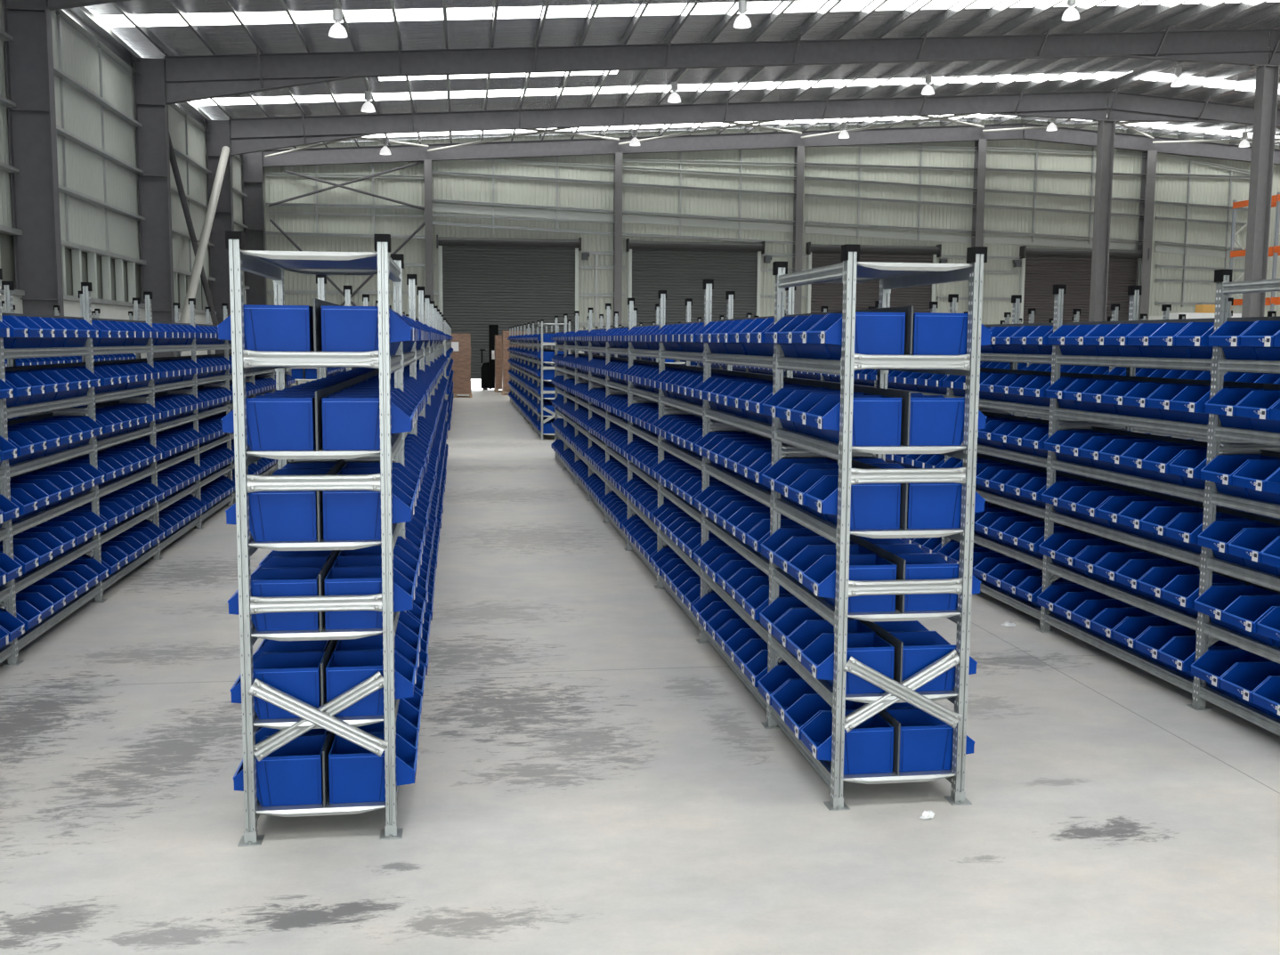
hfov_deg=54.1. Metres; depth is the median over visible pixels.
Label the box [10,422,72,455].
storage bin
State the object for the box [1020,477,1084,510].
storage bin
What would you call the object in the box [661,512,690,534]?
storage bin
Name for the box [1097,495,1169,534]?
storage bin
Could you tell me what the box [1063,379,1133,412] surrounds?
storage bin
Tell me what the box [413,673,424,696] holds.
storage bin
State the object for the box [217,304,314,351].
storage bin
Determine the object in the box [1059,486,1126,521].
storage bin
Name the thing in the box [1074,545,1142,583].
storage bin
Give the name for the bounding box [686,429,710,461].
storage bin
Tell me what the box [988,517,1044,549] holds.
storage bin
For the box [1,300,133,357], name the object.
shelving rack
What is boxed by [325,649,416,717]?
storage bin
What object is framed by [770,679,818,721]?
storage bin
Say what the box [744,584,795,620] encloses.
storage bin
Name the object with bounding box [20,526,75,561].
storage bin
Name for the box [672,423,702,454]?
storage bin
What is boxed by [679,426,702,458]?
storage bin
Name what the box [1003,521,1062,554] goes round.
storage bin
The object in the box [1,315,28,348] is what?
storage bin
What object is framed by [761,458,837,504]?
storage bin
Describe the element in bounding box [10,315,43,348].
storage bin
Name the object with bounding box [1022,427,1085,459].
storage bin
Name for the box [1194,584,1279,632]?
storage bin
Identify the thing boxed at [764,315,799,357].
storage bin
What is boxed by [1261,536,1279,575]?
storage bin
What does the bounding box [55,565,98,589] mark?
storage bin
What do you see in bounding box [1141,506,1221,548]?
storage bin
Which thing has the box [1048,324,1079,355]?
storage bin
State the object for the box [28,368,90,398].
storage bin
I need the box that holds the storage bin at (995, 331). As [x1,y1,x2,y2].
[989,326,1009,353]
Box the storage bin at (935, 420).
[908,395,986,445]
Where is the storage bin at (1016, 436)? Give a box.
[1007,424,1048,455]
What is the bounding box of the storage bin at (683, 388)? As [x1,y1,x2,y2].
[680,374,730,405]
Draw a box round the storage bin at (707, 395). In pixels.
[703,378,765,413]
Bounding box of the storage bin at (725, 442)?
[709,437,771,475]
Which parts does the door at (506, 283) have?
motor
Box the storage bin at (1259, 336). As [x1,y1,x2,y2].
[1239,320,1279,360]
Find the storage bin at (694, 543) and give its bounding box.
[684,533,721,558]
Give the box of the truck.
[479,324,498,389]
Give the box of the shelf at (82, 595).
[16,584,95,638]
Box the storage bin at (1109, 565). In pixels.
[1094,551,1166,591]
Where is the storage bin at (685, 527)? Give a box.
[672,522,701,545]
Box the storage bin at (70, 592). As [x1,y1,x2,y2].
[30,577,77,603]
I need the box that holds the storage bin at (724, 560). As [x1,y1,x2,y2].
[706,553,747,582]
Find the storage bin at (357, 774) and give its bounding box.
[328,732,418,803]
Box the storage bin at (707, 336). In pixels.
[703,320,729,354]
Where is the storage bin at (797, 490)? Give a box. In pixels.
[787,469,838,520]
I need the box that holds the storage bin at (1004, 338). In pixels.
[996,325,1024,354]
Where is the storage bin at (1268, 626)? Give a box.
[1256,607,1279,648]
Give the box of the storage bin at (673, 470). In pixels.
[660,466,697,494]
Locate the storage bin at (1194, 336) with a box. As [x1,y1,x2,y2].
[1175,322,1214,358]
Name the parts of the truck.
white plate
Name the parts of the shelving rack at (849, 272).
divider panel, divider panel, foot plate, divider panel, foot plate, divider panel, divider panel, foot plate, divider panel, divider panel, foot plate, divider panel, divider panel, divider panel, foot plate, divider panel, divider panel, divider panel, divider panel, divider panel, divider panel, foot plate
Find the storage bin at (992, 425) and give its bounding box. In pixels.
[978,420,1033,449]
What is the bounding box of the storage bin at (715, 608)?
[698,601,732,631]
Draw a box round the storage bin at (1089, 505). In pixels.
[1076,491,1144,527]
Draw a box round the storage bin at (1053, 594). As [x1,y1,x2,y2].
[1036,584,1096,621]
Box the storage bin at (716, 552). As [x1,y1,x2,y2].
[699,546,738,574]
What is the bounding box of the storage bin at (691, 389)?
[686,375,745,405]
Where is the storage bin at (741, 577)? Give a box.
[726,567,768,599]
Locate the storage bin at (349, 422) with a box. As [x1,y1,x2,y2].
[321,395,413,450]
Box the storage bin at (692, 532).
[678,526,712,551]
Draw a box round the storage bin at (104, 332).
[91,319,111,347]
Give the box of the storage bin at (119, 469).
[71,457,124,486]
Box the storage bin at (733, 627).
[715,619,751,651]
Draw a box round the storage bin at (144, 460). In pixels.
[100,448,148,475]
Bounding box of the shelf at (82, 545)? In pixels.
[14,538,92,581]
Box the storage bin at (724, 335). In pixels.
[719,318,747,355]
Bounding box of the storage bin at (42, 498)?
[9,483,49,519]
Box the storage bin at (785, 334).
[777,315,813,358]
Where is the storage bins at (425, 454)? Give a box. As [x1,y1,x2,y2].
[0,310,1279,744]
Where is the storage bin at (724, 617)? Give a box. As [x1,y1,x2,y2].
[706,609,742,640]
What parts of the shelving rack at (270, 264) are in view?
foot plate, divider panel, divider panel, divider panel, divider panel, divider panel, divider panel, divider panel, divider panel, foot plate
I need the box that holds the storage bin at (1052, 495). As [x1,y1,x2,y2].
[1041,482,1103,516]
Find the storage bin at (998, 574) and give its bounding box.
[987,563,1040,597]
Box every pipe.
[169,133,218,324]
[179,145,229,356]
[264,136,363,157]
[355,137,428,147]
[427,127,575,152]
[520,129,619,140]
[618,120,778,145]
[725,121,802,134]
[801,113,974,138]
[916,115,984,127]
[982,121,1149,131]
[1106,116,1154,138]
[1152,137,1279,143]
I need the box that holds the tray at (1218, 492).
[1217,492,1279,505]
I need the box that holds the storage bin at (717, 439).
[702,434,762,469]
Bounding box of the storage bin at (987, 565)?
[973,558,1025,590]
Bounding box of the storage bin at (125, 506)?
[90,497,134,526]
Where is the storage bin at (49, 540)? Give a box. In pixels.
[13,532,64,567]
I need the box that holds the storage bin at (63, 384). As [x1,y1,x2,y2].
[14,370,69,402]
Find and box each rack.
[0,268,291,665]
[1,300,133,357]
[225,230,443,847]
[287,367,355,385]
[415,318,451,421]
[509,319,571,439]
[553,243,987,811]
[583,321,685,364]
[696,269,1279,736]
[964,297,1277,443]
[1000,310,1276,324]
[1228,192,1279,311]
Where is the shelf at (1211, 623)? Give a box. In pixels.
[1209,621,1279,648]
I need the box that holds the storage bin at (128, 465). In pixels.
[80,453,132,482]
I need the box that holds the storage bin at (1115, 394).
[1102,381,1173,416]
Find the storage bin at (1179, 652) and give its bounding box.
[1158,636,1241,680]
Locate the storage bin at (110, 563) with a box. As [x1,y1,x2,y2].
[76,551,120,574]
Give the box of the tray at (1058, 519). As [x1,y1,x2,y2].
[1053,510,1214,557]
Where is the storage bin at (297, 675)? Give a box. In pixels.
[230,651,325,719]
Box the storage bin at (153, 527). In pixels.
[130,523,164,541]
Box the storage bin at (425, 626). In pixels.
[421,619,430,634]
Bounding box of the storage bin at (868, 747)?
[801,710,893,774]
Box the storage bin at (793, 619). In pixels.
[772,607,855,648]
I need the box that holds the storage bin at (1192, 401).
[1170,386,1255,425]
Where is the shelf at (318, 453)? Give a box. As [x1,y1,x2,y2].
[246,447,380,459]
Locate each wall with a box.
[0,0,249,358]
[263,118,1279,385]
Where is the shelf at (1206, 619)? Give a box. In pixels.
[1052,562,1210,621]
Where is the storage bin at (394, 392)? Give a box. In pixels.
[335,389,417,436]
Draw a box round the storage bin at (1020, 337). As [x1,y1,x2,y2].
[1011,325,1040,354]
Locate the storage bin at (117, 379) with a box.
[74,365,121,393]
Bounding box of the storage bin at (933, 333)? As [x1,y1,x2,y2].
[912,312,991,355]
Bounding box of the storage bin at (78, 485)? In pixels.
[23,471,84,504]
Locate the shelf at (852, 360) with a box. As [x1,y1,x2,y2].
[786,356,969,364]
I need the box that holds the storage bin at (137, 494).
[108,490,149,517]
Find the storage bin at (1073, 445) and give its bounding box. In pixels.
[1061,433,1126,467]
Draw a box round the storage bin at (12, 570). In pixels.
[0,553,22,588]
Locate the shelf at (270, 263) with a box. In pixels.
[240,250,377,275]
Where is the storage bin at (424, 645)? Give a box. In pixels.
[420,638,428,654]
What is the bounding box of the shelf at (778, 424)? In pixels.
[710,407,783,428]
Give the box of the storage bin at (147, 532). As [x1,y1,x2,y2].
[123,527,159,554]
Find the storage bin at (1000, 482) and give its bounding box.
[990,469,1046,501]
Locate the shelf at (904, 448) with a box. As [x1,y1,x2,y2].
[783,428,966,453]
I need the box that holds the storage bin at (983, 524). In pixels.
[975,512,1031,543]
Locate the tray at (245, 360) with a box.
[243,358,379,362]
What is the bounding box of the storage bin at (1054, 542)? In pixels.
[1038,533,1103,568]
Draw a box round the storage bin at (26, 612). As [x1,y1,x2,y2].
[0,600,41,630]
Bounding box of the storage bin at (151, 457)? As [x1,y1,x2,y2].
[108,445,155,471]
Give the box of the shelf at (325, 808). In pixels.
[255,794,385,817]
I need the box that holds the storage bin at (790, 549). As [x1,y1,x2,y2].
[773,535,858,573]
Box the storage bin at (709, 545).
[693,540,729,567]
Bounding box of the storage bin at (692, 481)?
[679,477,719,500]
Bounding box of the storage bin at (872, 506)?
[805,475,900,529]
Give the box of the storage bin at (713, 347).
[695,321,719,353]
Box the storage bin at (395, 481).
[380,474,416,505]
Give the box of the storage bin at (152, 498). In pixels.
[117,486,156,513]
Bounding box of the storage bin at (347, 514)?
[322,481,414,540]
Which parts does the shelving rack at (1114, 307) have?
divider panel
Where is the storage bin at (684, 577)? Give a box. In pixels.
[671,570,700,595]
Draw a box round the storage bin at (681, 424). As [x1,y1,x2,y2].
[667,421,713,451]
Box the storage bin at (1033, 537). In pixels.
[1018,526,1081,558]
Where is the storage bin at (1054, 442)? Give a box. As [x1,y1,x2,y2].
[1043,429,1109,463]
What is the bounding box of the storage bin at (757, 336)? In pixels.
[750,317,774,356]
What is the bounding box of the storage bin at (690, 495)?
[685,480,729,505]
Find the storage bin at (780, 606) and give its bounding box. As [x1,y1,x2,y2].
[759,597,809,634]
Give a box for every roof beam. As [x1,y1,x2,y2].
[47,0,129,10]
[164,24,1279,104]
[229,86,1279,155]
[262,122,1279,167]
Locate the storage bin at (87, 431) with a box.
[33,418,94,449]
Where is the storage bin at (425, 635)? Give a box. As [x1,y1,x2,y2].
[421,628,429,644]
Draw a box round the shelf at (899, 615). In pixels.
[780,567,960,621]
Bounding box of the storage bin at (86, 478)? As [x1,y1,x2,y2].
[33,467,94,499]
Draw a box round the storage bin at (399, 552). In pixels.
[337,545,419,577]
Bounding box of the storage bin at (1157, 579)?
[1138,566,1215,609]
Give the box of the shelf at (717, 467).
[710,462,781,497]
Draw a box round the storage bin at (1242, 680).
[1220,662,1279,714]
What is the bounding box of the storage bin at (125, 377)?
[83,365,129,392]
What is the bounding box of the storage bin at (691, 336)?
[686,322,704,352]
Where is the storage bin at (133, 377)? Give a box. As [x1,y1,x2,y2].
[93,364,137,390]
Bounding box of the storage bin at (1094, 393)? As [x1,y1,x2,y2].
[1082,380,1144,413]
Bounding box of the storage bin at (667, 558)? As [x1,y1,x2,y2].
[654,552,681,575]
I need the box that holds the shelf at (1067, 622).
[1049,613,1207,685]
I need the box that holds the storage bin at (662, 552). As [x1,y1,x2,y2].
[650,547,674,568]
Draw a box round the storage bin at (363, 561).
[332,555,417,591]
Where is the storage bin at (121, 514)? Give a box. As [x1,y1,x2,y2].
[81,502,127,532]
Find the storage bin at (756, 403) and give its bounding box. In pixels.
[748,385,825,424]
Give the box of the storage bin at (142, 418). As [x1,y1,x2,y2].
[97,406,146,432]
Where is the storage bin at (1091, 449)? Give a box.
[1079,436,1145,471]
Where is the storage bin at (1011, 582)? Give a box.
[1001,569,1042,604]
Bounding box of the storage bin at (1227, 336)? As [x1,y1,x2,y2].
[1208,320,1258,360]
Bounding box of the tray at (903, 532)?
[780,497,963,538]
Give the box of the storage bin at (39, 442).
[7,428,47,463]
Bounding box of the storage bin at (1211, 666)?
[1190,649,1274,699]
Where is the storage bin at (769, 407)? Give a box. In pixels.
[762,388,837,431]
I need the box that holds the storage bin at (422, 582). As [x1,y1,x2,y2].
[417,575,427,591]
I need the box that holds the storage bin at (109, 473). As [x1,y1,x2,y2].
[57,460,115,487]
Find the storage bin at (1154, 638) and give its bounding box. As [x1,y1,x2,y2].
[1134,625,1196,671]
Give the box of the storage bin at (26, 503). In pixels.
[0,488,37,524]
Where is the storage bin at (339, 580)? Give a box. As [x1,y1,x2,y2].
[324,566,414,629]
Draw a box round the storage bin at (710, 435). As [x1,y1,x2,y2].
[694,431,752,466]
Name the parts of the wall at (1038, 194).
precast panel, brace rod, brace rod, brace rod, brace rod, precast panel, precast panel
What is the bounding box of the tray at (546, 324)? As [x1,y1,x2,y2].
[542,323,568,325]
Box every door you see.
[436,234,589,379]
[626,238,771,326]
[805,242,947,313]
[1012,245,1149,323]
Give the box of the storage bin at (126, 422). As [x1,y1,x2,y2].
[95,410,131,437]
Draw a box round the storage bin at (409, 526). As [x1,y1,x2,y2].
[405,521,424,550]
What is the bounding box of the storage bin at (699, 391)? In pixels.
[695,377,750,410]
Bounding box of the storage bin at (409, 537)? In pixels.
[405,527,422,553]
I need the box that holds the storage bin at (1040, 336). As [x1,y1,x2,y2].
[1027,325,1053,355]
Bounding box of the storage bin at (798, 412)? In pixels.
[791,392,882,440]
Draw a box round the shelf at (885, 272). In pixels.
[818,261,972,283]
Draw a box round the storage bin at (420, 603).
[413,592,425,614]
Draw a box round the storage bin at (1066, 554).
[1055,539,1123,576]
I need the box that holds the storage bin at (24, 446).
[7,431,33,465]
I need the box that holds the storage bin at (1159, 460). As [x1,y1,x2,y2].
[1142,445,1207,486]
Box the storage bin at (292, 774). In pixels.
[232,735,327,806]
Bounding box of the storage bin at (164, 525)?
[138,518,172,536]
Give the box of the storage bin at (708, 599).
[691,593,724,621]
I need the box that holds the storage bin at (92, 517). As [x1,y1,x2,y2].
[56,511,106,543]
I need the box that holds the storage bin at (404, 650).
[333,634,419,679]
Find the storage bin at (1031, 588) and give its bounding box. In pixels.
[1017,575,1078,611]
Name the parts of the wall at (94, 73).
window rail, window rail, window rail, window rail, precast panel, window rail, window rail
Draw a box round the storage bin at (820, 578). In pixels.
[802,554,896,612]
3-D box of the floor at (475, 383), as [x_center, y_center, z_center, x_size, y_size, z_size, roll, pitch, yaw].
[13.093,-6.121,77.554,104.850,0.300,44.750,0,6,-8]
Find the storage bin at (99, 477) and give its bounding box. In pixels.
[45,464,104,494]
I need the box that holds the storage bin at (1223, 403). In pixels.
[1205,388,1279,429]
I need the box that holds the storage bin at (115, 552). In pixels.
[100,546,128,575]
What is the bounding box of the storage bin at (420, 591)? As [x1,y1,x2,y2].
[414,583,428,609]
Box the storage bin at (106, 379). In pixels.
[64,366,113,395]
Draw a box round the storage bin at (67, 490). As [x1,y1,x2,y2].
[10,475,73,509]
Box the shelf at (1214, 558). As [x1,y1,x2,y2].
[1213,557,1279,576]
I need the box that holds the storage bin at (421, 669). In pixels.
[417,662,425,679]
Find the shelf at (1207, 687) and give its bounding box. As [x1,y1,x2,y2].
[1206,685,1279,721]
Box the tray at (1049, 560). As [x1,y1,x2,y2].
[974,533,1053,562]
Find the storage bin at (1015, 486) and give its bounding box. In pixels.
[1005,473,1063,505]
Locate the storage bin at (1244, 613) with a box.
[1222,595,1279,646]
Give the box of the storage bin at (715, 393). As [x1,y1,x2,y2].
[710,379,770,414]
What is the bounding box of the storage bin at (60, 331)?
[38,317,66,348]
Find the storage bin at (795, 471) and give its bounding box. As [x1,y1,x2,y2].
[774,463,855,511]
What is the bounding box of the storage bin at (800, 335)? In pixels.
[791,313,831,359]
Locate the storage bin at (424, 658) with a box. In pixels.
[419,648,429,675]
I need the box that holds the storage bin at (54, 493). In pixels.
[9,479,61,514]
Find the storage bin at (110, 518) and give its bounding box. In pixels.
[68,506,117,533]
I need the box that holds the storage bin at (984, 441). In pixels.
[977,418,1016,445]
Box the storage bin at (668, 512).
[656,508,685,529]
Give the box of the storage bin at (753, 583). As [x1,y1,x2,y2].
[735,575,779,608]
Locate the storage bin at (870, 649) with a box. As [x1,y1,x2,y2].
[800,632,894,694]
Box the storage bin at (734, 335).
[729,318,758,355]
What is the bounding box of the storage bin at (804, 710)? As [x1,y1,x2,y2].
[784,694,866,739]
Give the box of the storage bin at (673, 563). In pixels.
[660,558,687,582]
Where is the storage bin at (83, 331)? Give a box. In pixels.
[63,317,89,347]
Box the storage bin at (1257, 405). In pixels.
[1235,390,1279,432]
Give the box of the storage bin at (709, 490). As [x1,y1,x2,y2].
[694,486,737,510]
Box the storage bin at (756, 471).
[747,453,824,496]
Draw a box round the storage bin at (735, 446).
[718,441,785,479]
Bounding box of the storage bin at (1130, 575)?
[1116,558,1191,600]
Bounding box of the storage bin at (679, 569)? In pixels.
[665,564,693,588]
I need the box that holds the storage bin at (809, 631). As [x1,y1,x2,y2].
[786,619,875,662]
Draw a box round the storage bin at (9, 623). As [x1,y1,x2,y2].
[0,611,24,648]
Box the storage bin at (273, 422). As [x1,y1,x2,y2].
[221,395,315,450]
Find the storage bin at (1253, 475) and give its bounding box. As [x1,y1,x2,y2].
[1231,460,1279,504]
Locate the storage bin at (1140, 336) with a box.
[1126,322,1166,357]
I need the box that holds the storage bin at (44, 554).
[0,538,53,576]
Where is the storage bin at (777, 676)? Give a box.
[757,664,802,705]
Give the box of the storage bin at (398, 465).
[342,462,420,492]
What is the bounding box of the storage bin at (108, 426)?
[56,413,114,443]
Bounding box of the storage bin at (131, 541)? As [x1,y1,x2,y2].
[106,536,144,556]
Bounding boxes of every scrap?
[918,810,934,821]
[1001,621,1016,627]
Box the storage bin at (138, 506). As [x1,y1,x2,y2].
[99,494,143,522]
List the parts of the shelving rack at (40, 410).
foot plate, divider panel, divider panel, divider panel, divider panel, divider panel, divider panel, divider panel, divider panel, foot plate, divider panel, divider panel, divider panel, divider panel, foot plate, divider panel, divider panel, divider panel, foot plate, divider panel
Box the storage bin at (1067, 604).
[1054,591,1117,630]
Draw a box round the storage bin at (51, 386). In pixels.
[4,371,57,404]
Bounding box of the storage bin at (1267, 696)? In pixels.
[1252,676,1279,720]
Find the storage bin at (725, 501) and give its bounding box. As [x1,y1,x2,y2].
[708,495,756,523]
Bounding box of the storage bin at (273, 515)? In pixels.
[225,491,317,542]
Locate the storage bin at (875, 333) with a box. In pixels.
[808,311,905,360]
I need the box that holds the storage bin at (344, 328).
[321,305,413,354]
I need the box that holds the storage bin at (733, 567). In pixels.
[716,560,757,591]
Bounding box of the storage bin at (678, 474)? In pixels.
[666,469,701,491]
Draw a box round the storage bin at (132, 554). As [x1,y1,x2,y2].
[101,541,137,571]
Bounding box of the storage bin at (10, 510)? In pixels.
[0,494,19,527]
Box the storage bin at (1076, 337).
[1065,324,1100,356]
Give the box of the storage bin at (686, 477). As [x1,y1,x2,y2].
[672,472,712,495]
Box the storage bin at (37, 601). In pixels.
[15,592,54,631]
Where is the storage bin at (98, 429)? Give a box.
[46,416,102,445]
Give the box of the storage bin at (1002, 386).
[994,374,1043,403]
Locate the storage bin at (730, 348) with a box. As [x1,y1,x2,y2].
[711,320,736,354]
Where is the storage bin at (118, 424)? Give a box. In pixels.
[95,412,122,439]
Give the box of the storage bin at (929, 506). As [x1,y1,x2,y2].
[907,482,985,528]
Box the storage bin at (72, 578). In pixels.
[42,571,89,604]
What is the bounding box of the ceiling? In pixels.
[84,0,1279,149]
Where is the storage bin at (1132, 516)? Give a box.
[1118,501,1192,541]
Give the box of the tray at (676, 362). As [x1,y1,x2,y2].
[664,361,685,364]
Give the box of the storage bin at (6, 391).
[0,379,13,398]
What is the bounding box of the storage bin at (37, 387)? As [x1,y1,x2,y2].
[4,372,45,405]
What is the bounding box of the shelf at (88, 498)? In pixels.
[16,490,90,522]
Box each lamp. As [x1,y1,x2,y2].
[328,0,347,38]
[361,78,374,112]
[380,133,390,154]
[629,125,639,145]
[667,68,687,103]
[733,0,751,28]
[838,118,849,138]
[919,62,934,95]
[1045,117,1057,130]
[1061,0,1079,21]
[1170,61,1184,87]
[1239,124,1249,147]
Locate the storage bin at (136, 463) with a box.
[88,451,140,478]
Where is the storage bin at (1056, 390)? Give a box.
[1045,378,1101,409]
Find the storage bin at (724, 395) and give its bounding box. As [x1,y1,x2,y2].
[718,380,772,418]
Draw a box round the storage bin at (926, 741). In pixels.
[884,708,975,771]
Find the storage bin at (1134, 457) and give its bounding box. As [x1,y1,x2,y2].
[1120,442,1193,480]
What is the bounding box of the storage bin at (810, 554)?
[787,544,877,598]
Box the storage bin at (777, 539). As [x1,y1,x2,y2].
[760,527,820,563]
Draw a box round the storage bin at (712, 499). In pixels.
[700,490,746,517]
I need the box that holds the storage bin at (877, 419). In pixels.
[805,395,901,445]
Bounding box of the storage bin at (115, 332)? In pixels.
[97,320,121,346]
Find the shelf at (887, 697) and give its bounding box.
[845,690,957,703]
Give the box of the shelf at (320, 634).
[251,623,382,640]
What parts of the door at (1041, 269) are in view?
pull chain, motor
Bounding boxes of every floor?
[0,388,1279,954]
[470,379,494,388]
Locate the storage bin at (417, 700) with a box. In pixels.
[403,689,422,712]
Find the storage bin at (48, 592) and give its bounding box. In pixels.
[17,584,65,611]
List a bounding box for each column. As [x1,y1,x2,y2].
[2,0,64,315]
[133,57,176,357]
[205,120,234,354]
[242,151,267,305]
[424,159,433,300]
[613,152,622,327]
[792,145,804,314]
[971,138,987,247]
[1088,119,1121,321]
[1135,150,1157,320]
[1241,64,1279,317]
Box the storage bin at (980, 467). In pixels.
[975,462,1016,492]
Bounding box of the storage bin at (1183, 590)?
[1162,574,1245,619]
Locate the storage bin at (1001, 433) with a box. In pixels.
[992,422,1046,452]
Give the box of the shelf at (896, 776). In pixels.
[826,760,955,784]
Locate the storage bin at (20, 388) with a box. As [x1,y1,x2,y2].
[4,373,31,407]
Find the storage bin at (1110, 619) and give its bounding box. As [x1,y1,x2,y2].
[1092,607,1159,648]
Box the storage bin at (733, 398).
[729,382,799,421]
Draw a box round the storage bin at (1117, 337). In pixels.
[1105,323,1142,356]
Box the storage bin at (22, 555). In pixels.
[0,544,39,580]
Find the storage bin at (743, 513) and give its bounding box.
[726,506,769,536]
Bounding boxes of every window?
[94,0,1279,27]
[192,71,1279,105]
[363,113,1277,137]
[378,70,618,81]
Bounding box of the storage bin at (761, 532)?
[746,518,805,551]
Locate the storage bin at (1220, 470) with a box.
[1200,454,1279,498]
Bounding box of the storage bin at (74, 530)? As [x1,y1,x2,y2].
[33,521,87,555]
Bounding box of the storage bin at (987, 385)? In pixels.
[980,373,1028,401]
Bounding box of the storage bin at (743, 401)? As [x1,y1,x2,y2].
[738,383,804,423]
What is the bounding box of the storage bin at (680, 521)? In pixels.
[666,517,697,540]
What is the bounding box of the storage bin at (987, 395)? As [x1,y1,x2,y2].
[979,372,1014,399]
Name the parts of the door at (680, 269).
pull chain, motor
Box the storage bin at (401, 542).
[377,535,421,571]
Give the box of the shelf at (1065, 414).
[1061,407,1222,426]
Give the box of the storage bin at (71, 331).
[50,317,78,348]
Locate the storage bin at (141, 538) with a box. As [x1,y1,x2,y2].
[115,532,151,550]
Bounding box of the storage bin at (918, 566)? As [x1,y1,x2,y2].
[895,553,980,611]
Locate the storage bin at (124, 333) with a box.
[106,320,128,346]
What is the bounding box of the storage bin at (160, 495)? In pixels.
[125,483,164,510]
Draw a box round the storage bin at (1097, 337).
[1085,324,1120,356]
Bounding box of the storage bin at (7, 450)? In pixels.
[0,435,17,465]
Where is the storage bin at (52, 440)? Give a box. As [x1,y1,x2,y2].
[7,425,59,459]
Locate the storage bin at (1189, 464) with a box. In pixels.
[1168,450,1253,491]
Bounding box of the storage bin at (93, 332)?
[74,319,98,347]
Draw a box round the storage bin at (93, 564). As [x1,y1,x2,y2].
[65,558,108,591]
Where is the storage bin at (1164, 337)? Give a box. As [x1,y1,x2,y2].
[1150,322,1192,358]
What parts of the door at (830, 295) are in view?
pull chain, motor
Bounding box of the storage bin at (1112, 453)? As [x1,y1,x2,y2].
[1099,438,1169,476]
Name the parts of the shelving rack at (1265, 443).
divider panel, divider panel, divider panel, divider panel, divider panel, foot plate, divider panel, divider panel, divider panel, divider panel, divider panel, foot plate, divider panel, divider panel, divider panel, divider panel, divider panel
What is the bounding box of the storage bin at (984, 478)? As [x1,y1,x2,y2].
[976,466,1031,496]
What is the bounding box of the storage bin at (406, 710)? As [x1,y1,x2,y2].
[396,698,421,729]
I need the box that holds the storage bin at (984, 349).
[980,326,995,353]
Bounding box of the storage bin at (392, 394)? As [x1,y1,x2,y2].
[327,392,415,435]
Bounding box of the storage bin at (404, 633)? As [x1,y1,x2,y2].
[375,621,420,652]
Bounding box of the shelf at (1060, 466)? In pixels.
[1056,459,1217,492]
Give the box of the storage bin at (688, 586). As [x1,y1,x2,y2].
[677,577,700,603]
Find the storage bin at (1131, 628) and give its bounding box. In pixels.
[1112,616,1182,659]
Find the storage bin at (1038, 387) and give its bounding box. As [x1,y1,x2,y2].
[1024,376,1087,407]
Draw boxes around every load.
[443,332,472,397]
[494,335,510,392]
[501,331,532,395]
[1169,312,1241,319]
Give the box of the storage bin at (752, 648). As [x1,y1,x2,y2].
[734,639,768,673]
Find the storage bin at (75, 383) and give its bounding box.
[27,369,81,400]
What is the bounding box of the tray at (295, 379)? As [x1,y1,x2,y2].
[295,379,315,380]
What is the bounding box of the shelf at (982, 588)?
[980,581,1050,613]
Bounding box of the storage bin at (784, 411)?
[776,389,858,436]
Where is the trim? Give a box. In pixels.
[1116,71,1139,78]
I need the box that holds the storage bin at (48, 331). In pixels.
[26,316,55,348]
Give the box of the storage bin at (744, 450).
[727,445,787,485]
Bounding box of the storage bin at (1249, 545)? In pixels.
[1228,527,1279,575]
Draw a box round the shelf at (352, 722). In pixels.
[253,715,384,729]
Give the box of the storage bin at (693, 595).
[684,584,716,611]
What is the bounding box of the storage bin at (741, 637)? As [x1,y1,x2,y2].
[724,628,762,662]
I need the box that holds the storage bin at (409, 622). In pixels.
[397,610,421,640]
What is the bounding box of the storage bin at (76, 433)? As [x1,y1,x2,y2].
[24,421,82,452]
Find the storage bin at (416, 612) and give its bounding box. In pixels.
[406,603,423,625]
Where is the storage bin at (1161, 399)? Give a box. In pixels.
[1147,384,1228,421]
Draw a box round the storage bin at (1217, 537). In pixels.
[1197,520,1279,566]
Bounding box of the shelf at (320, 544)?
[248,538,381,550]
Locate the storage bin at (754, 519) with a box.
[735,512,789,553]
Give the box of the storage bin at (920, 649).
[888,631,977,691]
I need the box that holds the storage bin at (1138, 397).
[1124,382,1187,419]
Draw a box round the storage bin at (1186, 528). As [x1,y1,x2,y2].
[1165,512,1249,555]
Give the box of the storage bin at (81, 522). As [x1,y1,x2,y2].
[46,516,97,548]
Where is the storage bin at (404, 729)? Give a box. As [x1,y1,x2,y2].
[334,713,419,749]
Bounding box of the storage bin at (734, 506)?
[717,501,766,529]
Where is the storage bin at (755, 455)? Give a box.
[737,448,771,490]
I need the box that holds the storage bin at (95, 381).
[51,367,100,396]
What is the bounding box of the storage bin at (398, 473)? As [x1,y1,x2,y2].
[337,468,418,498]
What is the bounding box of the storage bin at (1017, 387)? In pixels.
[1008,375,1051,405]
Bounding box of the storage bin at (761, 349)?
[739,318,769,356]
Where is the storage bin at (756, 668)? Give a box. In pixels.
[745,650,788,687]
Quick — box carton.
[1195,304,1215,313]
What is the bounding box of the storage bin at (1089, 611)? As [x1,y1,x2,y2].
[1072,599,1137,639]
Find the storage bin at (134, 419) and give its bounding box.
[95,408,138,435]
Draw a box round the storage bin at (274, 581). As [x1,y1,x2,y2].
[227,567,322,631]

